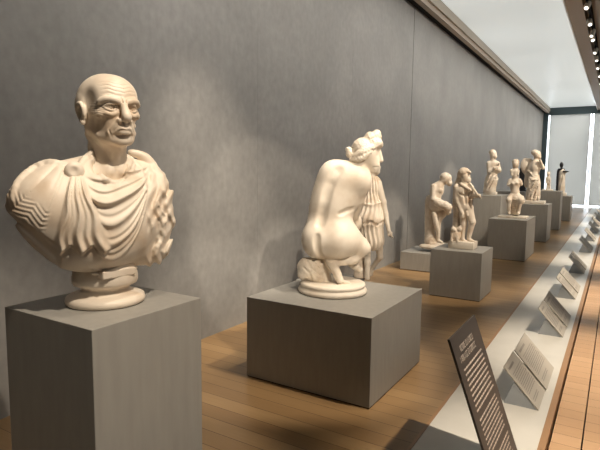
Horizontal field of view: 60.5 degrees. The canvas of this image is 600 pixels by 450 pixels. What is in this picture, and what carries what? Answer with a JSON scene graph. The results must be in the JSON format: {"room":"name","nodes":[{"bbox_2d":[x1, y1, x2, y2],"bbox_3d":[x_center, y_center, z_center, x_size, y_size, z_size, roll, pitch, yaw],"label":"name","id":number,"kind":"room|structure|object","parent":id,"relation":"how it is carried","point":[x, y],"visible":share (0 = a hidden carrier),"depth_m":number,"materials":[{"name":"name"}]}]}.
{"room":"museum","nodes":[
{"label":"museum","id":0,"kind":"room"},
{"bbox_2d":[0,0,543,418],"bbox_3d":[3.536,-1.907,11.899,0.300,4.650,30.200,4,7,31],"label":"wall","id":1,"kind":"structure","parent":0,"point":[231,94],"depth_m":5.09,"materials":[{"name":"paint"}]},
{"bbox_2d":[257,177,257,292],"bbox_3d":[-0.427,-1.163,5.208,0.002,4.300,0.008,4,7,31],"label":"trim","id":2,"kind":"structure","parent":1,"relation":"attached to","point":[257,177],"depth_m":5.34,"materials":[{"name":"concrete"}]},
{"bbox_2d":[348,31,353,274],"bbox_3d":[0.707,-1.346,7.043,0.002,4.300,0.008,4,7,31],"label":"trim","id":3,"kind":"structure","parent":1,"relation":"attached to","point":[353,31],"depth_m":6.99,"materials":[{"name":"concrete"}]},
{"bbox_2d":[407,0,545,112],"bbox_3d":[3.738,-4.086,11.557,0.116,0.140,30.200,4,7,31],"label":"trim","id":4,"kind":"structure","parent":1,"relation":"attached to","point":[412,2],"depth_m":11.30,"materials":[{"name":"black"}]},
{"bbox_2d":[414,0,549,112],"bbox_3d":[3.831,-4.119,11.497,0.100,0.260,30.200,4,7,31],"label":"trim","id":5,"kind":"structure","parent":1,"relation":"attached to","point":[425,4],"depth_m":11.30,"materials":[{"name":"beige paint"}]},
{"bbox_2d":[540,113,548,189],"bbox_3d":[11.621,-3.264,24.493,0.206,4.660,0.350,4,7,31],"label":"trim","id":6,"kind":"structure","parent":1,"relation":"attached to","point":[546,115],"depth_m":24.31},
{"bbox_2d":[0,206,591,449],"bbox_3d":[4.631,0.505,11.551,2.241,0.250,30.350,4,7,31],"label":"floor","id":7,"kind":"structure","parent":0,"point":[240,411],"depth_m":3.60,"materials":[{"name":"brown wood"}]},
{"bbox_2d":[5,285,201,449],"bbox_3d":[-0.687,0.809,1.869,0.460,1.080,0.463,4,7,31],"label":"pedestal","id":8,"kind":"object","parent":7,"relation":"on","point":[128,378],"visible":0.8,"depth_m":1.67,"materials":[{"name":"grey wood"}]},
{"bbox_2d":[5,74,175,310],"bbox_3d":[-0.695,-0.121,1.764,0.349,0.791,0.568,4,7,31],"label":"bust","id":9,"kind":"object","parent":8,"relation":"on","point":[99,215],"visible":1,"depth_m":1.67,"materials":[{"name":"beige stone"}]},
{"bbox_2d":[296,273,364,280],"bbox_3d":[0.322,0.770,5.405,0.530,0.430,0.530,4,7,31],"label":"pedestal","id":10,"kind":"object","parent":7,"relation":"on","point":[362,279],"visible":0.1,"depth_m":5.47,"materials":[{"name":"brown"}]},
{"bbox_2d":[354,166,393,279],"bbox_3d":[0.728,-0.063,5.278,0.328,1.262,0.370,-2,7,-22],"label":"marble statue","id":11,"kind":"object","parent":10,"relation":"on","point":[374,212],"visible":0.6,"depth_m":5.19,"materials":[{"name":"beige stone"}]},
{"bbox_2d":[247,279,421,408],"bbox_3d":[0.291,0.827,4.008,1.003,0.612,1.000,4,7,31],"label":"pedestal","id":12,"kind":"object","parent":7,"relation":"on","point":[354,351],"visible":0.91,"depth_m":3.61,"materials":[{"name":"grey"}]},
{"bbox_2d":[297,130,382,299],"bbox_3d":[0.282,-0.103,3.951,0.571,1.249,0.536,-3,7,-29],"label":"marble statue","id":13,"kind":"object","parent":12,"relation":"on","point":[332,238],"visible":1,"depth_m":3.83,"materials":[{"name":"beige stone"}]},
{"bbox_2d":[400,246,430,271],"bbox_3d":[2.138,0.555,8.302,0.795,0.285,0.780,4,7,31],"label":"pedestal","id":14,"kind":"object","parent":7,"relation":"on","point":[416,258],"visible":0.48,"depth_m":8.07,"materials":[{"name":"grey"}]},
{"bbox_2d":[419,172,452,249],"bbox_3d":[2.169,-0.211,8.135,0.496,1.234,0.300,4,7,31],"label":"marble statue","id":15,"kind":"object","parent":14,"relation":"on","point":[434,205],"visible":0.91,"depth_m":8.07,"materials":[{"name":"beige stone"}]},
{"bbox_2d":[431,198,452,233],"bbox_3d":[2.215,-0.142,8.042,0.320,0.568,0.143,3,7,23],"label":"drapery","id":16,"kind":"object","parent":15,"relation":"hanging from","point":[439,207],"depth_m":8.05,"materials":[{"name":"stone"}]},
{"bbox_2d":[429,243,492,301],"bbox_3d":[2.062,0.585,6.570,0.620,0.590,0.640,4,7,31],"label":"pedestal","id":17,"kind":"object","parent":7,"relation":"on","point":[463,274],"visible":0.98,"depth_m":6.31,"materials":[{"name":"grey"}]},
{"bbox_2d":[448,167,480,249],"bbox_3d":[2.089,-0.212,6.455,0.376,1.020,0.258,4,7,29],"label":"marble statue","id":18,"kind":"object","parent":17,"relation":"on","point":[464,192],"visible":1,"depth_m":6.43,"materials":[{"name":"beige stone"}]},
{"bbox_2d":[465,194,508,246],"bbox_3d":[3.926,-0.107,10.953,0.790,1.080,0.900,4,7,31],"label":"pedestal","id":19,"kind":"object","parent":7,"relation":"on","point":[488,206],"visible":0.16,"depth_m":10.53,"materials":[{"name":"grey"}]},
{"bbox_2d":[483,149,501,194],"bbox_3d":[4.009,-1.098,10.694,0.353,0.946,0.261,4,7,28],"label":"marble statue","id":20,"kind":"object","parent":19,"relation":"on","point":[493,166],"visible":0.99,"depth_m":10.63,"materials":[{"name":"beige stone"}]},
{"bbox_2d":[407,208,591,449],"bbox_3d":[5.555,0.559,10.898,0.019,0.203,30.200,4,7,31],"label":"trim","id":21,"kind":"structure","parent":7,"relation":"attached to","point":[415,440],"depth_m":3.76,"materials":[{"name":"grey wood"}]},
{"bbox_2d":[496,190,525,214],"bbox_3d":[5.663,-0.382,13.804,0.750,1.060,0.800,4,7,31],"label":"pedestal","id":22,"kind":"object","parent":7,"relation":"on","point":[523,193],"visible":0.19,"depth_m":13.47,"materials":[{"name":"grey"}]},
{"bbox_2d":[519,167,525,190],"bbox_3d":[5.906,-1.302,13.616,0.208,0.815,0.188,4,7,31],"label":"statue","id":23,"kind":"object","parent":22,"relation":"on","point":[521,174],"visible":0.41,"depth_m":13.57,"materials":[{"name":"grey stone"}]},
{"bbox_2d":[487,214,535,261],"bbox_3d":[3.955,0.216,9.593,0.635,0.725,1.130,4,7,31],"label":"pedestal","id":24,"kind":"object","parent":7,"relation":"on","point":[512,239],"visible":0.88,"depth_m":9.13,"materials":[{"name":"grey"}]},
{"bbox_2d":[498,159,528,218],"bbox_3d":[3.945,-0.671,9.434,0.485,1.074,0.368,4,7,31],"label":"marble statue","id":25,"kind":"object","parent":24,"relation":"on","point":[514,200],"visible":1,"depth_m":9.37,"materials":[{"name":"beige stone"}]},
{"bbox_2d":[510,194,524,215],"bbox_3d":[3.983,-0.380,9.452,0.297,0.440,0.268,4,7,31],"label":"drapery","id":26,"kind":"object","parent":25,"relation":"hanging from","point":[516,200],"depth_m":9.36,"materials":[{"name":"stone"}]},
{"bbox_2d":[519,203,551,241],"bbox_3d":[5.463,-0.081,11.993,0.630,0.842,0.830,4,7,31],"label":"pedestal","id":27,"kind":"object","parent":7,"relation":"on","point":[542,212],"visible":0.48,"depth_m":11.58,"materials":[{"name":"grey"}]},
{"bbox_2d":[520,149,545,203],"bbox_3d":[5.370,-1.115,11.849,0.573,1.242,0.365,4,7,31],"label":"marble statue","id":28,"kind":"object","parent":27,"relation":"on","point":[531,168],"visible":1,"depth_m":11.76,"materials":[{"name":"beige stone"}]},
{"bbox_2d":[526,176,540,200],"bbox_3d":[5.383,-0.845,11.850,0.317,0.660,0.280,4,7,31],"label":"drapery","id":29,"kind":"object","parent":28,"relation":"hanging from","point":[533,183],"depth_m":11.76,"materials":[{"name":"stone"}]},
{"bbox_2d":[540,190,562,229],"bbox_3d":[6.973,-0.424,14.348,0.550,1.059,0.600,4,7,31],"label":"pedestal","id":30,"kind":"object","parent":7,"relation":"on","point":[554,197],"visible":0.54,"depth_m":14.03,"materials":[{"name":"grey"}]},
{"bbox_2d":[542,171,552,190],"bbox_3d":[6.907,-1.235,14.304,0.267,0.560,0.214,4,7,31],"label":"statuette","id":31,"kind":"object","parent":30,"relation":"on","point":[548,178],"visible":1,"depth_m":14.27,"materials":[{"name":"beige stone"}]},
{"bbox_2d":[561,195,572,220],"bbox_3d":[8.720,-0.571,17.087,0.520,0.808,0.800,4,7,31],"label":"pedestal","id":32,"kind":"object","parent":7,"relation":"on","point":[566,214],"visible":0.5,"depth_m":16.69,"materials":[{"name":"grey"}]},
{"bbox_2d":[556,162,568,195],"bbox_3d":[8.679,-1.525,17.011,0.372,1.106,0.242,4,7,31],"label":"marble statue","id":33,"kind":"object","parent":32,"relation":"on","point":[560,178],"visible":0.87,"depth_m":16.96,"materials":[{"name":"grey stone"}]},
{"bbox_2d":[585,113,592,206],"bbox_3d":[13.306,-2.953,23.637,0.045,4.260,0.210,4,7,31],"label":"trim","id":34,"kind":"structure","parent":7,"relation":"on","point":[592,113],"depth_m":23.55,"materials":[{"name":"grey"}]},
{"bbox_2d":[545,114,591,206],"bbox_3d":[12.555,-3.085,24.141,1.775,4.400,0.160,4,7,31],"label":"window","id":35,"kind":"structure","parent":34,"relation":"attached to","point":[568,135],"depth_m":23.99,"materials":[{"name":"grey glass"}]},
{"bbox_2d":[587,113,599,206],"bbox_3d":[14.252,-2.956,23.105,2.120,4.400,0.160,4,7,31],"label":"window","id":36,"kind":"structure","parent":34,"relation":"attached to","point":[593,198],"depth_m":23.53,"materials":[{"name":"grey"}]},
{"bbox_2d":[411,207,599,449],"bbox_3d":[5.819,0.581,10.737,0.601,0.200,30.200,4,7,31],"label":"ledge","id":37,"kind":"structure","parent":0,"point":[452,428],"depth_m":4.33,"materials":[{"name":"white paint"}]},
{"bbox_2d":[447,315,516,449],"bbox_3d":[0.950,0.908,2.624,0.286,0.760,0.505,4,7,31],"label":"information panel","id":38,"kind":"object","parent":37,"relation":"on","point":[469,354],"visible":1,"depth_m":2.61,"materials":[{"name":"grey"}]},
{"bbox_2d":[503,333,553,409],"bbox_3d":[1.690,1.045,3.768,0.242,0.261,0.850,4,7,31],"label":"information panel","id":39,"kind":"object","parent":37,"relation":"on","point":[530,376],"visible":1,"depth_m":3.64,"materials":[{"name":"grey metal"}]},
{"bbox_2d":[538,291,570,337],"bbox_3d":[2.615,0.896,5.265,0.242,0.261,0.840,4,7,31],"label":"information panel","id":40,"kind":"object","parent":37,"relation":"on","point":[556,316],"visible":1,"depth_m":5.12,"materials":[{"name":"white paper"}]},
{"bbox_2d":[556,267,580,298],"bbox_3d":[3.523,0.750,6.734,0.242,0.261,0.840,4,7,31],"label":"information panel","id":41,"kind":"object","parent":37,"relation":"on","point":[569,289],"visible":1,"depth_m":6.58,"materials":[{"name":"white paper"}]},
{"bbox_2d":[569,251,586,273],"bbox_3d":[4.492,0.593,8.302,0.242,0.261,0.720,4,7,31],"label":"stand","id":42,"kind":"object","parent":37,"relation":"on","point":[578,266],"visible":1,"depth_m":8.11,"materials":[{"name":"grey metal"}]},
{"bbox_2d":[579,235,592,252],"bbox_3d":[5.822,0.379,10.455,0.242,0.261,0.760,4,7,31],"label":"stand","id":43,"kind":"object","parent":37,"relation":"on","point":[586,246],"visible":1,"depth_m":10.21,"materials":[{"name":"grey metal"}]},
{"bbox_2d":[585,227,596,240],"bbox_3d":[6.869,0.210,12.151,0.242,0.261,0.760,4,7,31],"label":"stand","id":44,"kind":"object","parent":37,"relation":"on","point":[590,236],"visible":1,"depth_m":11.93,"materials":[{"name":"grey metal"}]},
{"bbox_2d":[588,221,598,232],"bbox_3d":[7.864,0.050,13.761,0.242,0.261,0.760,4,7,31],"label":"stand","id":45,"kind":"object","parent":37,"relation":"on","point":[593,229],"visible":1,"depth_m":13.55,"materials":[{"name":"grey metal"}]},
{"bbox_2d":[592,216,599,226],"bbox_3d":[8.885,-0.115,15.415,0.242,0.261,0.760,4,7,31],"label":"stand","id":46,"kind":"object","parent":37,"relation":"on","point":[596,223],"visible":1,"depth_m":15.18,"materials":[{"name":"grey metal"}]},
{"bbox_2d":[441,0,595,107],"bbox_3d":[7.293,-4.661,15.438,2.370,0.060,19.800,4,7,31],"label":"ceiling","id":47,"kind":"structure","parent":0,"point":[535,39],"depth_m":12.07,"materials":[{"name":"white paint"}]},
{"bbox_2d":[562,0,599,109],"bbox_3d":[5.676,-4.038,10.365,0.250,0.260,30.200,4,7,31],"label":"trim","id":48,"kind":"structure","parent":47,"relation":"attached to","point":[578,16],"depth_m":11.08,"materials":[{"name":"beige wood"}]},
{"bbox_2d":[548,245,599,449],"bbox_3d":[6.595,0.710,10.270,1.147,0.160,30.200,4,7,31],"label":"trim","id":49,"kind":"structure","parent":0,"point":[599,245],"depth_m":4.03,"materials":[{"name":"black"}]},
{"bbox_2d":[537,236,599,449],"bbox_3d":[6.091,0.600,10.570,0.038,0.202,30.200,4,7,31],"label":"trim","id":50,"kind":"structure","parent":49,"relation":"attached to","point":[546,434],"depth_m":4.01,"materials":[{"name":"brown wood"}]},
{"bbox_2d":[549,246,599,449],"bbox_3d":[6.186,0.634,10.516,0.154,0.228,30.200,4,7,31],"label":"floor","id":51,"kind":"structure","parent":0,"point":[568,430],"depth_m":3.90,"materials":[{"name":"brown wood"}]},
{"bbox_2d":[549,106,599,115],"bbox_3d":[14.443,-5.161,22.679,6.240,0.360,0.150,4,7,31],"label":"trim","id":52,"kind":"structure","parent":0,"point":[581,109],"depth_m":23.70,"materials":[{"name":"grey metal"}]},
{"bbox_2d":[582,314,599,449],"bbox_3d":[6.671,0.671,10.219,0.970,0.228,30.200,4,7,31],"label":"floor","id":53,"kind":"structure","parent":0,"point":[591,440],"depth_m":3.44,"materials":[{"name":"brown wood"}]},
{"bbox_2d":[585,0,599,70],"bbox_3d":[6.120,-4.133,10.081,0.790,0.080,30.200,4,7,31],"label":"ceiling","id":54,"kind":"structure","parent":0,"point":[593,1],"depth_m":10.47,"materials":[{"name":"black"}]},
{"bbox_2d":[590,0,599,61],"bbox_3d":[5.858,-4.024,10.254,0.007,0.180,30.200,4,7,31],"label":"trim","id":55,"kind":"structure","parent":54,"relation":"attached to","point":[590,0],"depth_m":10.54,"materials":[{"name":"black"}]},
{"bbox_2d":[595,0,599,33],"bbox_3d":[6.021,-4.041,10.152,0.220,0.120,30.200,4,7,31],"label":"trim","id":56,"kind":"structure","parent":54,"relation":"attached to","point":[597,2],"depth_m":9.35,"materials":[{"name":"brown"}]},
{"bbox_3d":[-0.001,-0.255,-3.741,10.146,5.000,0.300,4,7,31],"label":"wall","id":57,"kind":"structure","parent":0,"visible":0},
{"bbox_2d":[583,0,591,9],"bbox_3d":[4.719,-3.618,8.436,0.164,0.188,0.094,-5,8,-44],"label":"lamp","id":58,"kind":"object","parent":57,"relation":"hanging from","point":[588,3],"visible":1,"depth_m":8.40,"materials":[{"name":"black"}]},
{"bbox_2d":[586,15,592,26],"bbox_3d":[5.283,-3.712,9.376,0.094,0.188,0.164,3,6,17],"label":"lamp","id":59,"kind":"object","parent":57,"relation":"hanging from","point":[589,21],"visible":1,"depth_m":9.34,"materials":[{"name":"black"}]},
{"bbox_2d":[589,27,595,37],"bbox_3d":[5.763,-3.788,10.123,0.149,0.184,0.094,-4,7,-36],"label":"lamp","id":60,"kind":"object","parent":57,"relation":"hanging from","point":[593,31],"visible":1,"depth_m":10.09,"materials":[{"name":"black"}]},
{"bbox_2d":[588,0,599,70],"bbox_3d":[5.851,-3.915,10.269,0.035,0.040,30.200,4,7,31],"label":"trim","id":61,"kind":"structure","parent":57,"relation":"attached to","point":[589,9],"depth_m":9.99,"materials":[{"name":"black metal"}]},
{"bbox_2d":[593,45,598,54],"bbox_3d":[6.657,-3.930,11.573,0.164,0.188,0.094,-5,8,-44],"label":"lamp","id":62,"kind":"object","parent":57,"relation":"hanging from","point":[596,49],"visible":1,"depth_m":11.54,"materials":[{"name":"black"}]},
{"bbox_2d":[594,53,598,61],"bbox_3d":[7.111,-4.009,12.336,0.094,0.184,0.149,2,6,9],"label":"lamp","id":63,"kind":"object","parent":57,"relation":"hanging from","point":[596,59],"visible":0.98,"depth_m":12.30,"materials":[{"name":"black"}]}
]}

